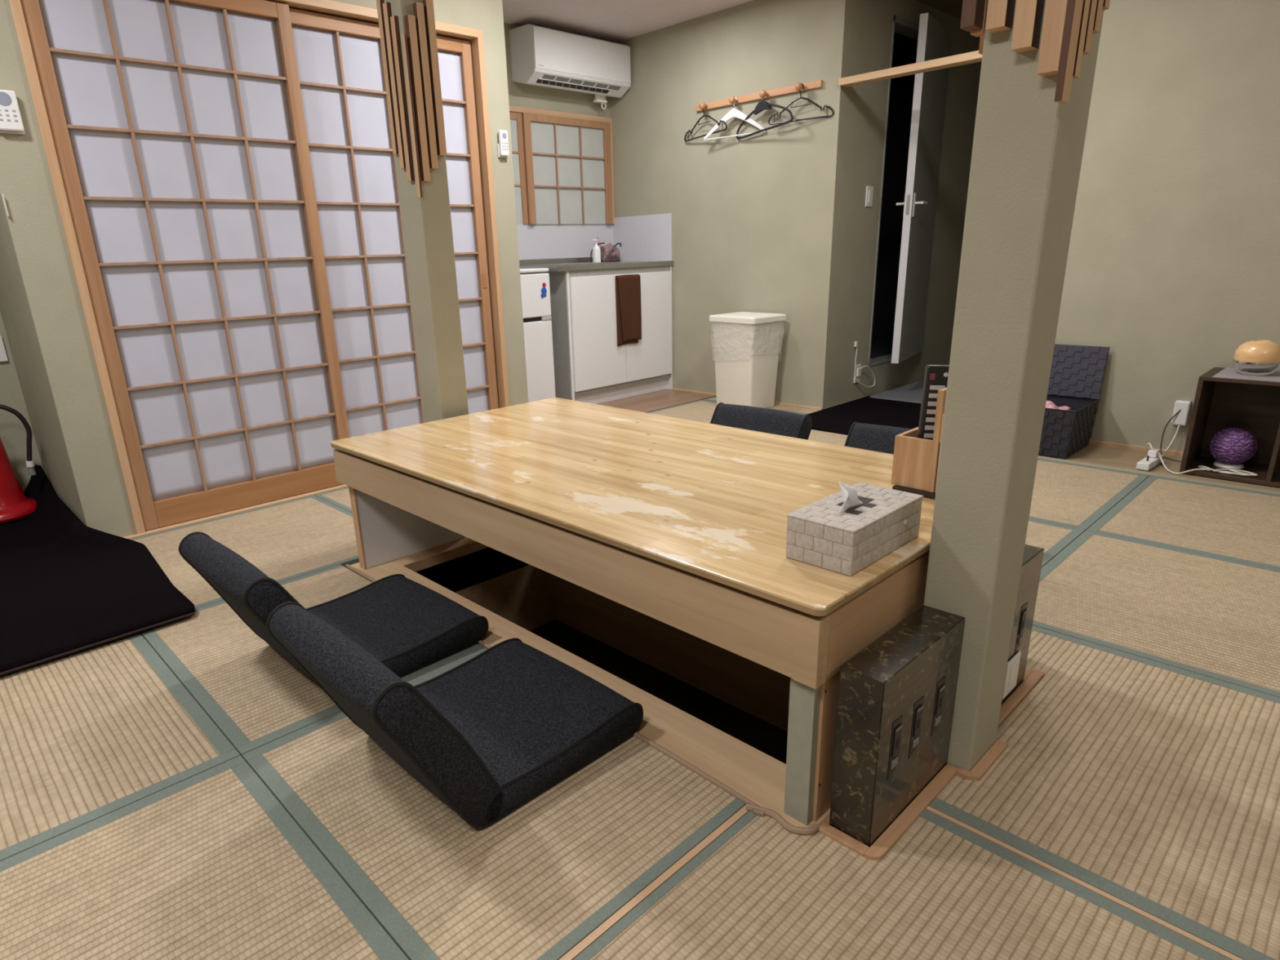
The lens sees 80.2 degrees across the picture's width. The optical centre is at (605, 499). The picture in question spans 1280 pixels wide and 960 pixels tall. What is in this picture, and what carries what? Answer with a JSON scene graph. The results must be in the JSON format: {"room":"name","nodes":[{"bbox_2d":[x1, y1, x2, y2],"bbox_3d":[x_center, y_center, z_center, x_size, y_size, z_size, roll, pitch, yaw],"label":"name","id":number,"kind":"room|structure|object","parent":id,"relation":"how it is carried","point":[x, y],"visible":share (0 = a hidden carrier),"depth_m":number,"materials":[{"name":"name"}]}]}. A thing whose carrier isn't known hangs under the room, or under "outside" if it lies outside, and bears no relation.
{"room":"traditional dwelling","nodes":[
{"label":"traditional dwelling","id":0,"kind":"room"},
{"bbox_2d":[0,212,80,519],"bbox_3d":[-3.059,-0.697,1.927,2.570,2.273,0.773,-18,24,-41],"label":"wall","id":1,"kind":"structure","parent":0,"point":[23,388],"depth_m":2.91,"materials":[{"name":"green paint"}]},
{"bbox_2d":[0,335,8,361],"bbox_3d":[-2.439,-0.582,2.967,0.145,0.100,0.014,-18,24,-41],"label":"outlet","id":2,"kind":"object","parent":1,"relation":"attached to","point":[3,357],"visible":1,"depth_m":3.01,"materials":[{"name":"white plastic"}]},
{"bbox_2d":[0,0,528,537],"bbox_3d":[-1.183,-1.126,3.045,1.989,2.273,0.100,-18,24,-41],"label":"wall","id":3,"kind":"structure","parent":0,"point":[33,228],"depth_m":2.58,"materials":[{"name":"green paint"}]},
{"bbox_2d":[1,194,8,217],"bbox_3d":[-1.859,-0.908,2.350,0.003,0.065,0.016,-18,24,-41],"label":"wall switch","id":4,"kind":"object","parent":3,"relation":"attached to","point":[3,198],"visible":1,"depth_m":2.35,"materials":[{"name":"white plastic"}]},
{"bbox_2d":[0,89,25,134],"bbox_3d":[-1.819,-1.175,2.302,0.072,0.118,0.028,-18,24,-41],"label":"remote","id":5,"kind":"object","parent":3,"relation":"attached to","point":[11,120],"visible":1,"depth_m":2.30,"materials":[{"name":"white plastic"}]},
{"bbox_2d":[20,0,349,530],"bbox_3d":[-1.448,-0.854,2.815,0.835,1.830,0.030,-18,24,-41],"label":"door","id":6,"kind":"structure","parent":3,"relation":"in","point":[178,127],"depth_m":2.77,"materials":[{"name":"paper"}]},
{"bbox_2d":[8,0,509,539],"bbox_3d":[-1.171,-0.954,3.091,1.992,1.907,0.122,-18,24,-41],"label":"door frame","id":7,"kind":"structure","parent":3,"relation":"attached to","point":[330,7],"depth_m":2.90,"materials":[{"name":"brown wood"}]},
{"bbox_2d":[288,8,498,437],"bbox_3d":[-0.888,-1.052,3.364,0.860,1.830,0.032,-18,24,-41],"label":"door","id":8,"kind":"structure","parent":3,"relation":"in","point":[340,60],"depth_m":3.28,"materials":[{"name":"paper"}]},
{"bbox_2d":[497,129,509,157],"bbox_3d":[-0.475,-1.641,3.508,0.049,0.114,0.028,-18,24,-41],"label":"remote","id":9,"kind":"object","parent":3,"relation":"attached to","point":[503,145],"visible":1,"depth_m":3.50,"materials":[{"name":"white plastic"}]},
{"bbox_2d":[376,0,468,422],"bbox_3d":[-0.586,-0.967,2.438,0.123,2.238,0.151,-18,24,-41],"label":"pillar","id":10,"kind":"structure","parent":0,"point":[407,29],"depth_m":2.40,"materials":[{"name":"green paint"}]},
{"bbox_2d":[416,546,528,592],"bbox_3d":[0.579,0.186,2.695,8.400,0.120,7.000,-18,24,-41],"label":"floor","id":11,"kind":"structure","parent":0,"point":[491,556],"depth_m":2.63,"materials":[{"name":"carpet"}]},
{"bbox_2d":[0,632,239,861],"bbox_3d":[-1.304,0.544,1.548,0.808,0.035,0.805,-18,24,-41],"label":"mat","id":12,"kind":"object","parent":11,"relation":"on","point":[88,735],"visible":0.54,"depth_m":1.59,"materials":[{"name":"wicker"}]},
{"bbox_2d":[0,755,408,959],"bbox_3d":[-0.744,0.707,0.987,0.808,0.035,0.809,-18,24,-41],"label":"mat","id":13,"kind":"object","parent":11,"relation":"on","point":[209,864],"visible":1,"depth_m":1.20,"materials":[{"name":"wicker"}]},
{"bbox_2d":[130,495,359,608],"bbox_3d":[-1.244,0.176,2.669,0.808,0.035,0.812,-18,24,-41],"label":"mat","id":14,"kind":"object","parent":11,"relation":"on","point":[290,540],"visible":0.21,"depth_m":2.69,"materials":[{"name":"wicker"}]},
{"bbox_2d":[139,564,483,756],"bbox_3d":[-0.799,0.378,2.004,0.589,0.035,0.805,-18,24,-41],"label":"mat","id":15,"kind":"object","parent":11,"relation":"on","point":[255,698],"visible":0.45,"depth_m":1.84,"materials":[{"name":"wicker"}]},
{"bbox_2d":[178,531,488,684],"bbox_3d":[-0.646,0.221,1.851,0.565,0.347,0.405,-19,24,-41],"label":"chair","id":16,"kind":"object","parent":15,"relation":"on","point":[408,626],"visible":0.67,"depth_m":1.85,"materials":[{"name":"fabric"}]},
{"bbox_2d":[314,486,352,513],"bbox_3d":[-0.658,-0.016,3.198,0.813,0.035,0.812,-18,24,-41],"label":"mat","id":17,"kind":"object","parent":11,"relation":"on","point":[340,498],"visible":0.15,"depth_m":3.16,"materials":[{"name":"wicker"}]},
{"bbox_2d":[242,648,746,959],"bbox_3d":[-0.239,0.541,1.443,0.589,0.035,0.809,-18,24,-41],"label":"mat","id":18,"kind":"object","parent":11,"relation":"on","point":[532,883],"visible":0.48,"depth_m":1.28,"materials":[{"name":"wicker"}]},
{"bbox_2d":[266,601,643,828],"bbox_3d":[-0.271,0.335,1.462,0.565,0.347,0.405,-18,24,-41],"label":"chair","id":19,"kind":"object","parent":18,"relation":"on","point":[493,732],"visible":1,"depth_m":1.38,"materials":[{"name":"fabric"}]},
{"bbox_2d":[345,536,830,826],"bbox_3d":[0.065,0.498,2.202,0.899,0.458,1.698,-18,24,-41],"label":"pit","id":20,"kind":"object","parent":11,"relation":"attached to","point":[722,714],"visible":0.36,"depth_m":2.38,"materials":[{"name":"brown wood"}]},
{"bbox_2d":[330,397,934,825],"bbox_3d":[0.069,0.087,2.067,0.893,0.418,1.680,-18,24,-41],"label":"table","id":21,"kind":"object","parent":20,"relation":"on","point":[681,524],"visible":0.88,"depth_m":1.65,"materials":[{"name":"brown wood"}]},
{"bbox_2d":[785,482,923,576],"bbox_3d":[0.444,0.047,1.344,0.248,0.080,0.132,-18,24,-41],"label":"tissue box","id":22,"kind":"object","parent":21,"relation":"on","point":[847,542],"visible":0.97,"depth_m":1.29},
{"bbox_2d":[837,481,862,513],"bbox_3d":[0.419,-0.007,1.316,0.085,0.048,0.026,-18,24,-41],"label":"tissue","id":23,"kind":"object","parent":22,"relation":"on","point":[850,495],"visible":1,"depth_m":1.31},
{"bbox_2d":[892,484,935,499],"bbox_3d":[0.738,-0.022,1.636,0.142,0.011,0.184,-18,24,-41],"label":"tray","id":24,"kind":"object","parent":21,"relation":"on","point":[926,494],"visible":0.16,"depth_m":1.62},
{"bbox_2d":[891,386,946,493],"bbox_3d":[0.732,-0.131,1.602,0.127,0.216,0.194,-18,24,-41],"label":"remote holder","id":25,"kind":"object","parent":24,"relation":"on","point":[916,460],"visible":0.37,"depth_m":1.60,"materials":[{"name":"brown wood"}]},
{"bbox_2d":[917,364,949,439],"bbox_3d":[0.695,-0.163,1.620,0.056,0.246,0.032,1,18,8],"label":"remote control","id":26,"kind":"object","parent":25,"relation":"in","point":[935,378],"visible":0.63,"depth_m":1.60,"materials":[{"name":"black plastic"}]},
{"bbox_2d":[559,804,749,959],"bbox_3d":[0.031,0.630,1.144,0.620,0.034,0.012,-18,24,-41],"label":"floor strip","id":27,"kind":"object","parent":11,"relation":"on","point":[620,913],"visible":0.44,"depth_m":1.17,"materials":[{"name":"brown wood"}]},
{"bbox_2d":[647,400,804,423],"bbox_3d":[0.564,-0.428,4.332,0.998,0.035,0.859,-18,24,-41],"label":"mat","id":28,"kind":"object","parent":11,"relation":"on","point":[701,411],"visible":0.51,"depth_m":4.61,"materials":[{"name":"wicker"}]},
{"bbox_2d":[709,311,786,408],"bbox_3d":[0.852,-0.842,4.615,0.298,0.554,0.363,-15,22,-35],"label":"waste bin","id":29,"kind":"object","parent":28,"relation":"on","point":[747,344],"visible":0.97,"depth_m":4.51,"materials":[{"name":"beige plastic"}]},
{"bbox_2d":[702,396,820,414],"bbox_3d":[0.953,-0.573,4.737,0.154,0.035,0.778,-18,24,-41],"label":"mat","id":30,"kind":"object","parent":11,"relation":"on","point":[780,407],"visible":0.23,"depth_m":4.58,"materials":[{"name":"wicker"}]},
{"bbox_2d":[808,429,847,445],"bbox_3d":[1.060,-0.228,3.667,0.843,0.035,0.827,-18,24,-41],"label":"mat","id":31,"kind":"object","parent":11,"relation":"on","point":[840,439],"visible":0.02,"depth_m":3.87,"materials":[{"name":"wicker"}]},
{"bbox_2d":[745,668,1044,860],"bbox_3d":[0.645,0.493,1.482,0.838,0.045,0.217,-14,22,-33],"label":"trim","id":32,"kind":"structure","parent":11,"relation":"on","point":[907,818],"depth_m":1.32,"materials":[{"name":"orange wood"}]},
{"bbox_2d":[829,604,964,847],"bbox_3d":[0.505,0.380,1.306,0.292,0.306,0.078,-18,24,-41],"label":"outlet box","id":33,"kind":"object","parent":32,"relation":"on","point":[896,695],"visible":1,"depth_m":1.24,"materials":[{"name":"black stone"}]},
{"bbox_2d":[891,724,902,768],"bbox_3d":[0.466,0.397,1.218,0.022,0.076,0.004,-18,24,-41],"label":"socket","id":34,"kind":"object","parent":33,"relation":"attached to","point":[896,729],"depth_m":1.22,"materials":[{"name":"black plastic"}]},
{"bbox_2d":[912,704,923,747],"bbox_3d":[0.520,0.379,1.267,0.022,0.076,0.004,-18,24,-41],"label":"socket","id":35,"kind":"object","parent":33,"relation":"attached to","point":[917,709],"depth_m":1.26,"materials":[{"name":"black plastic"}]},
{"bbox_2d":[934,684,945,726],"bbox_3d":[0.581,0.359,1.322,0.022,0.076,0.004,-18,24,-41],"label":"socket","id":36,"kind":"object","parent":33,"relation":"attached to","point":[940,689],"depth_m":1.32,"materials":[{"name":"black plastic"}]},
{"bbox_2d":[1001,544,1044,704],"bbox_3d":[0.800,0.277,1.571,0.264,0.317,0.078,-18,24,-41],"label":"outlet box","id":37,"kind":"object","parent":32,"relation":"on","point":[1033,557],"visible":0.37,"depth_m":1.57,"materials":[{"name":"black stone"}]},
{"bbox_2d":[1002,650,1021,699],"bbox_3d":[0.850,0.368,1.592,0.076,0.086,0.005,-18,24,-41],"label":"socket plate","id":38,"kind":"object","parent":37,"relation":"attached to","point":[1012,668],"visible":0.85,"depth_m":1.58,"materials":[{"name":"white plastic"}]},
{"bbox_2d":[1017,608,1026,644],"bbox_3d":[0.866,0.266,1.579,0.022,0.076,0.004,-18,24,-41],"label":"socket","id":39,"kind":"object","parent":37,"relation":"attached to","point":[1023,612],"depth_m":1.57,"materials":[{"name":"black plastic"}]},
{"bbox_2d":[573,808,1231,959],"bbox_3d":[0.406,0.693,0.908,0.821,0.035,0.856,-18,24,-41],"label":"mat","id":40,"kind":"object","parent":11,"relation":"on","point":[762,890],"visible":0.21,"depth_m":1.12,"materials":[{"name":"wicker"}]},
{"bbox_2d":[1025,518,1084,567],"bbox_3d":[0.973,0.152,2.508,0.968,0.035,0.808,-18,24,-41],"label":"mat","id":41,"kind":"object","parent":11,"relation":"on","point":[1053,538],"visible":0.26,"depth_m":2.49,"materials":[{"name":"wicker"}]},
{"bbox_2d":[844,422,911,454],"bbox_3d":[0.838,-0.009,2.402,0.565,0.347,0.405,-18,24,-41],"label":"chair","id":42,"kind":"object","parent":41,"relation":"on","point":[875,437],"visible":0.09,"depth_m":2.57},
{"bbox_2d":[926,805,1243,959],"bbox_3d":[1.379,0.791,0.506,0.009,0.034,2.415,-18,24,-41],"label":"floor strip","id":43,"kind":"object","parent":11,"relation":"on","point":[1232,957],"visible":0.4,"depth_m":1.15,"materials":[{"name":"brown wood"}]},
{"bbox_2d":[1028,458,1149,530],"bbox_3d":[1.627,-0.063,3.099,0.843,0.035,0.808,-18,24,-41],"label":"mat","id":44,"kind":"object","parent":11,"relation":"on","point":[1069,495],"visible":0.4,"depth_m":2.92,"materials":[{"name":"wicker"}]},
{"bbox_2d":[928,625,1279,959],"bbox_3d":[1.292,0.580,1.163,0.818,0.035,1.569,-18,24,-41],"label":"mat","id":45,"kind":"object","parent":11,"relation":"on","point":[1153,785],"visible":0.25,"depth_m":1.35,"materials":[{"name":"wicker"}]},
{"bbox_2d":[1032,530,1279,697],"bbox_3d":[1.867,0.380,1.714,0.819,0.035,1.618,-18,24,-41],"label":"mat","id":46,"kind":"object","parent":11,"relation":"on","point":[1211,616],"visible":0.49,"depth_m":2.00,"materials":[{"name":"wicker"}]},
{"bbox_2d":[1038,444,1279,492],"bbox_3d":[3.005,0.056,2.590,0.414,0.034,3.550,-18,24,-41],"label":"board","id":47,"kind":"object","parent":11,"relation":"on","point":[1117,457],"depth_m":3.30,"materials":[{"name":"wood"}]},
{"bbox_2d":[1038,343,1109,458],"bbox_3d":[2.048,-0.461,3.485,0.368,0.451,0.305,-18,24,-41],"label":"storage basket","id":48,"kind":"object","parent":47,"relation":"on","point":[1077,375],"visible":0.76,"depth_m":3.48,"materials":[{"name":"wicker"}]},
{"bbox_2d":[1044,400,1071,409],"bbox_3d":[1.988,-0.430,3.460,0.124,0.060,0.202,-18,24,-41],"label":"folded cloth","id":49,"kind":"object","parent":48,"relation":"in","point":[1049,404],"visible":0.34,"depth_m":3.42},
{"bbox_2d":[1136,448,1164,471],"bbox_3d":[2.298,-0.172,3.203,0.200,0.060,0.045,-17,23,-38],"label":"power strip","id":50,"kind":"object","parent":47,"relation":"on","point":[1152,460],"visible":0.93,"depth_m":3.17,"materials":[{"name":"white plastic"}]},
{"bbox_2d":[1037,455,1279,494],"bbox_3d":[2.866,0.093,2.462,0.040,0.021,3.550,-18,24,-41],"label":"edging","id":51,"kind":"object","parent":47,"relation":"on","point":[1038,457],"depth_m":3.07,"materials":[{"name":"wood"}]},
{"bbox_2d":[1144,401,1209,474],"bbox_3d":[2.388,-0.265,3.189,0.178,0.241,0.348,5,19,20],"label":"cable tangle","id":52,"kind":"object","parent":47,"relation":"on","point":[1158,455],"visible":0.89,"depth_m":3.27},
{"bbox_2d":[1179,367,1279,487],"bbox_3d":[2.662,-0.266,2.912,0.300,0.392,0.642,-18,24,-41],"label":"shelf","id":53,"kind":"object","parent":47,"relation":"on","point":[1220,404],"visible":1,"depth_m":3.10,"materials":[{"name":"brown wood"}]},
{"bbox_2d":[1198,465,1257,475],"bbox_3d":[2.466,-0.112,3.016,0.056,0.014,0.192,-18,24,-41],"label":"coiled cord","id":54,"kind":"object","parent":53,"relation":"on","point":[1219,470],"visible":0.99,"depth_m":3.00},
{"bbox_2d":[1209,427,1257,470],"bbox_3d":[2.536,-0.208,3.072,0.150,0.161,0.149,-18,24,-41],"label":"lamp","id":55,"kind":"object","parent":53,"relation":"in","point":[1231,447],"visible":1,"depth_m":3.03,"materials":[{"name":"purple plastic"}]},
{"bbox_2d":[1212,367,1279,382],"bbox_3d":[2.660,-0.451,2.843,0.294,0.003,0.582,-18,24,-41],"label":"table runner","id":56,"kind":"object","parent":53,"relation":"on","point":[1228,372],"visible":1,"depth_m":2.93,"materials":[{"name":"grey fabric"}]},
{"bbox_2d":[1232,339,1279,375],"bbox_3d":[2.536,-0.552,2.954,0.148,0.128,0.148,-18,24,-41],"label":"diffuser","id":57,"kind":"object","parent":56,"relation":"on","point":[1257,357],"visible":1,"depth_m":2.91,"materials":[{"name":"orange plastic"}]},
{"bbox_2d":[1085,475,1279,569],"bbox_3d":[2.468,0.183,2.257,0.843,0.035,1.618,-18,24,-41],"label":"mat","id":58,"kind":"object","parent":11,"relation":"on","point":[1239,525],"visible":0.76,"depth_m":2.59,"materials":[{"name":"wicker"}]},
{"bbox_3d":[0.406,-0.013,3.076,0.968,0.035,0.827,-18,24,-41],"label":"mat","id":59,"kind":"object","parent":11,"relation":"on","visible":0},
{"bbox_2d":[710,402,813,439],"bbox_3d":[0.429,-0.129,2.811,0.565,0.347,0.405,-18,24,-41],"label":"chair","id":60,"kind":"object","parent":59,"relation":"on","point":[772,421],"visible":0.25,"depth_m":2.87,"materials":[{"name":"fabric"}]},
{"bbox_3d":[-1.847,0.374,2.126,0.858,0.035,0.812,-18,24,-41],"label":"mat","id":61,"kind":"object","parent":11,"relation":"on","visible":0},
{"bbox_2d":[0,464,195,675],"bbox_3d":[-2.226,0.247,2.211,1.495,0.174,1.656,-18,24,-41],"label":"rug","id":62,"kind":"object","parent":61,"relation":"on","point":[68,586],"visible":0.97,"depth_m":2.29,"materials":[{"name":"fabric"}]},
{"bbox_2d":[0,404,36,523],"bbox_3d":[-2.373,-0.149,2.903,0.260,0.445,0.260,7,20,26],"label":"fire extinguisher","id":63,"kind":"object","parent":62,"relation":"on","point":[14,504],"visible":0.97,"depth_m":2.92,"materials":[{"name":"red metal"}]},
{"bbox_2d":[503,22,613,236],"bbox_3d":[-0.260,-1.661,4.589,1.810,2.273,0.979,-18,24,-41],"label":"wall","id":64,"kind":"structure","parent":0,"point":[521,95],"depth_m":4.79,"materials":[{"name":"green paint"}]},
{"bbox_2d":[509,105,614,224],"bbox_3d":[-0.372,-2.128,4.881,1.170,0.677,0.030,-18,24,-41],"label":"window","id":65,"kind":"structure","parent":64,"relation":"in","point":[562,162],"depth_m":4.96,"materials":[{"name":"brown wood"}]},
{"bbox_2d":[516,224,613,259],"bbox_3d":[-0.523,-1.649,4.890,1.597,0.332,0.002,-18,24,-41],"label":"panel","id":66,"kind":"object","parent":64,"relation":"attached to","point":[535,242],"visible":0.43,"depth_m":5.08,"materials":[{"name":"white"}]},
{"bbox_2d":[509,23,631,109],"bbox_3d":[-0.203,-2.676,4.744,0.795,0.377,0.230,-18,24,-41],"label":"air conditioner","id":67,"kind":"object","parent":64,"relation":"attached to","point":[542,56],"depth_m":4.59,"materials":[{"name":"white plastic"}]},
{"bbox_2d":[536,78,608,93],"bbox_3d":[-0.197,-2.565,4.712,0.590,0.022,0.033,-18,24,-41],"label":"outlet","id":68,"kind":"object","parent":67,"relation":"attached to","point":[560,83],"depth_m":4.70,"materials":[{"name":"white plastic"}]},
{"bbox_2d":[542,74,621,90],"bbox_3d":[-0.145,-2.586,4.716,0.640,0.023,0.034,-18,24,-41],"label":"vent","id":69,"kind":"object","parent":67,"relation":"attached to","point":[581,82],"depth_m":4.71,"materials":[{"name":"grey plastic"}]},
{"bbox_2d":[597,388,715,413],"bbox_3d":[-0.162,-0.582,4.875,1.607,0.039,0.954,-18,24,-41],"label":"board","id":70,"kind":"object","parent":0,"point":[664,398],"visible":0.07,"depth_m":4.95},
{"bbox_2d":[520,267,555,402],"bbox_3d":[-0.682,-0.923,4.534,0.504,0.852,0.547,-18,24,-41],"label":"refrigerator","id":71,"kind":"object","parent":70,"relation":"on","point":[536,309],"visible":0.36,"depth_m":4.42,"materials":[{"name":"white metal"}]},
{"bbox_2d":[541,282,546,297],"bbox_3d":[-0.359,-1.204,4.379,0.047,0.086,0.005,-18,24,-41],"label":"magnet","id":72,"kind":"object","parent":71,"relation":"attached to","point":[544,291],"visible":1,"depth_m":4.38,"materials":[{"name":"plastic"}]},
{"bbox_2d":[543,265,672,404],"bbox_3d":[-0.070,-1.112,5.089,0.939,0.830,0.566,-18,24,-41],"label":"base cabinet","id":73,"kind":"object","parent":70,"relation":"on","point":[590,366],"visible":0.77,"depth_m":4.79,"materials":[{"name":"white laminate"}]},
{"bbox_2d":[519,257,673,271],"bbox_3d":[-0.320,-1.462,4.733,1.597,0.070,0.570,-18,24,-41],"label":"countertop","id":74,"kind":"structure","parent":73,"relation":"on","point":[558,264],"depth_m":4.80,"materials":[{"name":"silver metal"}]},
{"bbox_2d":[519,262,617,266],"bbox_3d":[-0.241,-1.484,4.794,0.500,0.007,0.400,-18,24,-41],"label":"sink","id":75,"kind":"object","parent":74,"relation":"in","point":[595,263],"depth_m":4.68,"materials":[{"name":"silver metal"}]},
{"bbox_2d":[591,239,600,262],"bbox_3d":[-0.067,-1.628,4.984,0.064,0.149,0.052,-18,24,-41],"label":"soap bottle","id":76,"kind":"object","parent":74,"relation":"on","point":[596,249],"visible":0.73,"depth_m":4.97,"materials":[{"name":"white plastic"}]},
{"bbox_2d":[596,236,601,247],"bbox_3d":[-0.050,-1.716,5.220,0.044,0.168,0.044,-18,24,-41],"label":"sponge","id":77,"kind":"object","parent":76,"relation":"attached to","point":[597,237],"visible":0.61,"depth_m":5.20,"materials":[{"name":"plastic"}]},
{"bbox_2d":[590,242,621,262],"bbox_3d":[0.004,-1.676,5.154,0.224,0.128,0.090,-18,24,-41],"label":"dish rack","id":78,"kind":"object","parent":74,"relation":"on","point":[620,243],"visible":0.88,"depth_m":5.14,"materials":[{"name":"metal"}]},
{"bbox_2d":[600,243,620,261],"bbox_3d":[0.028,-1.696,5.213,0.177,0.122,0.105,-18,24,-41],"label":"pouch","id":79,"kind":"object","parent":74,"relation":"on","point":[615,255],"visible":0.8,"depth_m":5.18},
{"bbox_2d":[615,274,641,346],"bbox_3d":[0.146,-1.208,4.848,0.208,0.435,0.024,-18,24,-41],"label":"hand towel","id":80,"kind":"object","parent":73,"relation":"hanging from","point":[628,287],"visible":1,"depth_m":4.84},
{"bbox_2d":[609,0,855,409],"bbox_3d":[0.688,-1.767,4.814,0.100,2.273,1.736,-18,24,-41],"label":"wall","id":81,"kind":"structure","parent":0,"point":[757,219],"depth_m":4.53,"materials":[{"name":"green paint"}]},
{"bbox_2d":[613,213,671,262],"bbox_3d":[0.245,-1.779,5.221,0.002,0.323,0.548,-18,24,-41],"label":"panel","id":82,"kind":"object","parent":81,"relation":"attached to","point":[648,237],"visible":0.79,"depth_m":5.20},
{"bbox_2d":[671,387,822,409],"bbox_3d":[0.875,-0.642,4.928,0.014,0.042,1.180,-18,24,-41],"label":"baseboard","id":83,"kind":"structure","parent":81,"relation":"attached to","point":[775,402],"depth_m":4.68,"materials":[{"name":"brown wood"}]},
{"bbox_2d":[695,80,822,111],"bbox_3d":[0.831,-2.294,4.328,0.075,0.041,0.863,-18,24,-41],"label":"peg rail","id":84,"kind":"object","parent":81,"relation":"attached to","point":[763,94],"visible":1,"depth_m":4.29,"materials":[{"name":"brown wood"}]},
{"bbox_2d":[684,104,727,142],"bbox_3d":[0.596,-2.284,4.579,0.014,0.193,0.384,-14,21,-32],"label":"clothes hanger","id":85,"kind":"object","parent":84,"relation":"hanging from","point":[704,115],"visible":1,"depth_m":4.57,"materials":[{"name":"black plastic"}]},
{"bbox_2d":[703,97,765,141],"bbox_3d":[0.749,-2.233,4.439,0.410,0.210,0.017,12,23,37],"label":"clothes hanger","id":86,"kind":"object","parent":84,"relation":"hanging from","point":[734,113],"visible":0.99,"depth_m":4.43,"materials":[{"name":"white plastic"}]},
{"bbox_2d":[736,97,793,139],"bbox_3d":[0.888,-2.179,4.279,0.024,0.225,0.445,-13,21,-31],"label":"clothes hanger","id":87,"kind":"object","parent":84,"relation":"hanging from","point":[762,105],"visible":1,"depth_m":4.27,"materials":[{"name":"black plastic"}]},
{"bbox_2d":[768,83,833,124],"bbox_3d":[1.059,-2.159,4.133,0.385,0.184,0.014,12,23,37],"label":"clothes hanger","id":88,"kind":"object","parent":84,"relation":"hanging from","point":[800,97],"visible":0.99,"depth_m":4.12,"materials":[{"name":"black plastic"}]},
{"bbox_2d":[838,50,982,87],"bbox_3d":[1.543,-2.100,3.691,0.080,0.033,0.870,-18,24,-41],"label":"beam","id":89,"kind":"structure","parent":81,"relation":"attached to","point":[971,57],"depth_m":3.70,"materials":[{"name":"brown wood"}]},
{"bbox_2d":[502,0,963,42],"bbox_3d":[0.707,-1.996,1.682,8.300,0.100,6.300,-18,24,-41],"label":"ceiling","id":90,"kind":"structure","parent":0,"point":[610,20],"depth_m":4.39,"materials":[{"name":"paint"}]},
{"bbox_2d":[870,32,917,359],"bbox_3d":[1.614,-2.019,5.408,2.130,2.323,1.180,-18,24,-41],"label":"doorway","id":91,"kind":"structure","parent":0,"point":[904,47],"depth_m":5.99,"materials":[{"name":"black"}]},
{"bbox_2d":[831,0,982,407],"bbox_3d":[2.058,-1.866,4.973,2.130,2.273,0.100,-18,24,-41],"label":"wall","id":92,"kind":"structure","parent":0,"point":[873,19],"depth_m":4.62,"materials":[{"name":"green paint"}]},
{"bbox_2d":[853,364,861,382],"bbox_3d":[1.564,-0.779,4.709,0.070,0.110,0.020,-18,24,-41],"label":"wall outlet","id":93,"kind":"object","parent":92,"relation":"attached to","point":[858,370],"visible":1,"depth_m":4.70,"materials":[{"name":"white plastic"}]},
{"bbox_2d":[853,341,875,387],"bbox_3d":[1.613,-0.838,4.724,0.236,0.303,0.019,-15,22,-34],"label":"cord","id":94,"kind":"object","parent":93,"relation":"attached to","point":[855,344],"visible":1,"depth_m":4.70,"materials":[{"name":"beige plastic"}]},
{"bbox_2d":[865,186,873,206],"bbox_3d":[1.524,-1.751,4.392,0.070,0.110,0.012,-18,24,-41],"label":"light switch","id":95,"kind":"object","parent":92,"relation":"attached to","point":[869,189],"visible":1,"depth_m":4.38,"materials":[{"name":"white plastic"}]},
{"bbox_2d":[867,15,919,366],"bbox_3d":[1.833,-1.846,4.750,0.677,1.932,0.106,-18,24,-41],"label":"door frame","id":96,"kind":"structure","parent":92,"relation":"attached to","point":[902,26],"depth_m":4.44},
{"bbox_2d":[891,12,951,363],"bbox_3d":[1.929,-1.821,4.647,0.158,1.885,0.622,10,22,33],"label":"door","id":97,"kind":"structure","parent":92,"relation":"in","point":[934,42],"depth_m":4.55,"materials":[{"name":"wood"}]},
{"bbox_2d":[924,0,1110,771],"bbox_3d":[0.622,-0.581,1.127,0.164,2.238,0.147,-18,24,-41],"label":"pillar","id":98,"kind":"structure","parent":0,"point":[1039,57],"depth_m":1.18,"materials":[{"name":"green paint"}]},
{"bbox_2d":[1054,0,1279,451],"bbox_3d":[3.164,-1.072,2.420,0.100,2.273,3.550,-18,24,-41],"label":"wall","id":99,"kind":"structure","parent":0,"point":[1173,264],"depth_m":3.16,"materials":[{"name":"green paint"}]},
{"bbox_2d":[1088,440,1183,456],"bbox_3d":[3.159,-0.005,2.726,0.014,0.046,3.550,-18,24,-41],"label":"baseboard","id":100,"kind":"structure","parent":99,"relation":"attached to","point":[1091,442],"depth_m":3.47,"materials":[{"name":"brown wood"}]},
{"bbox_2d":[1171,400,1191,426],"bbox_3d":[2.503,-0.376,3.304,0.032,0.105,0.054,-18,24,-41],"label":"wall outlet","id":101,"kind":"object","parent":99,"relation":"attached to","point":[1181,418],"visible":1,"depth_m":3.29,"materials":[{"name":"white plastic"}]},
{"bbox_3d":[2.225,-0.636,4.798,2.500,0.033,0.870,-18,24,-41],"label":"board","id":102,"kind":"object","parent":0,"visible":0},
{"bbox_2d":[804,379,922,435],"bbox_3d":[1.994,-0.589,4.598,2.115,0.011,0.795,-18,24,-41],"label":"rug","id":103,"kind":"object","parent":102,"relation":"on","point":[838,419],"visible":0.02,"depth_m":4.29,"materials":[{"name":"fabric"}]},
{"bbox_2d":[869,379,924,403],"bbox_3d":[2.108,-0.685,4.848,0.780,0.008,0.520,-18,24,-41],"label":"mat","id":104,"kind":"object","parent":103,"relation":"on","point":[910,393],"visible":0.38,"depth_m":4.81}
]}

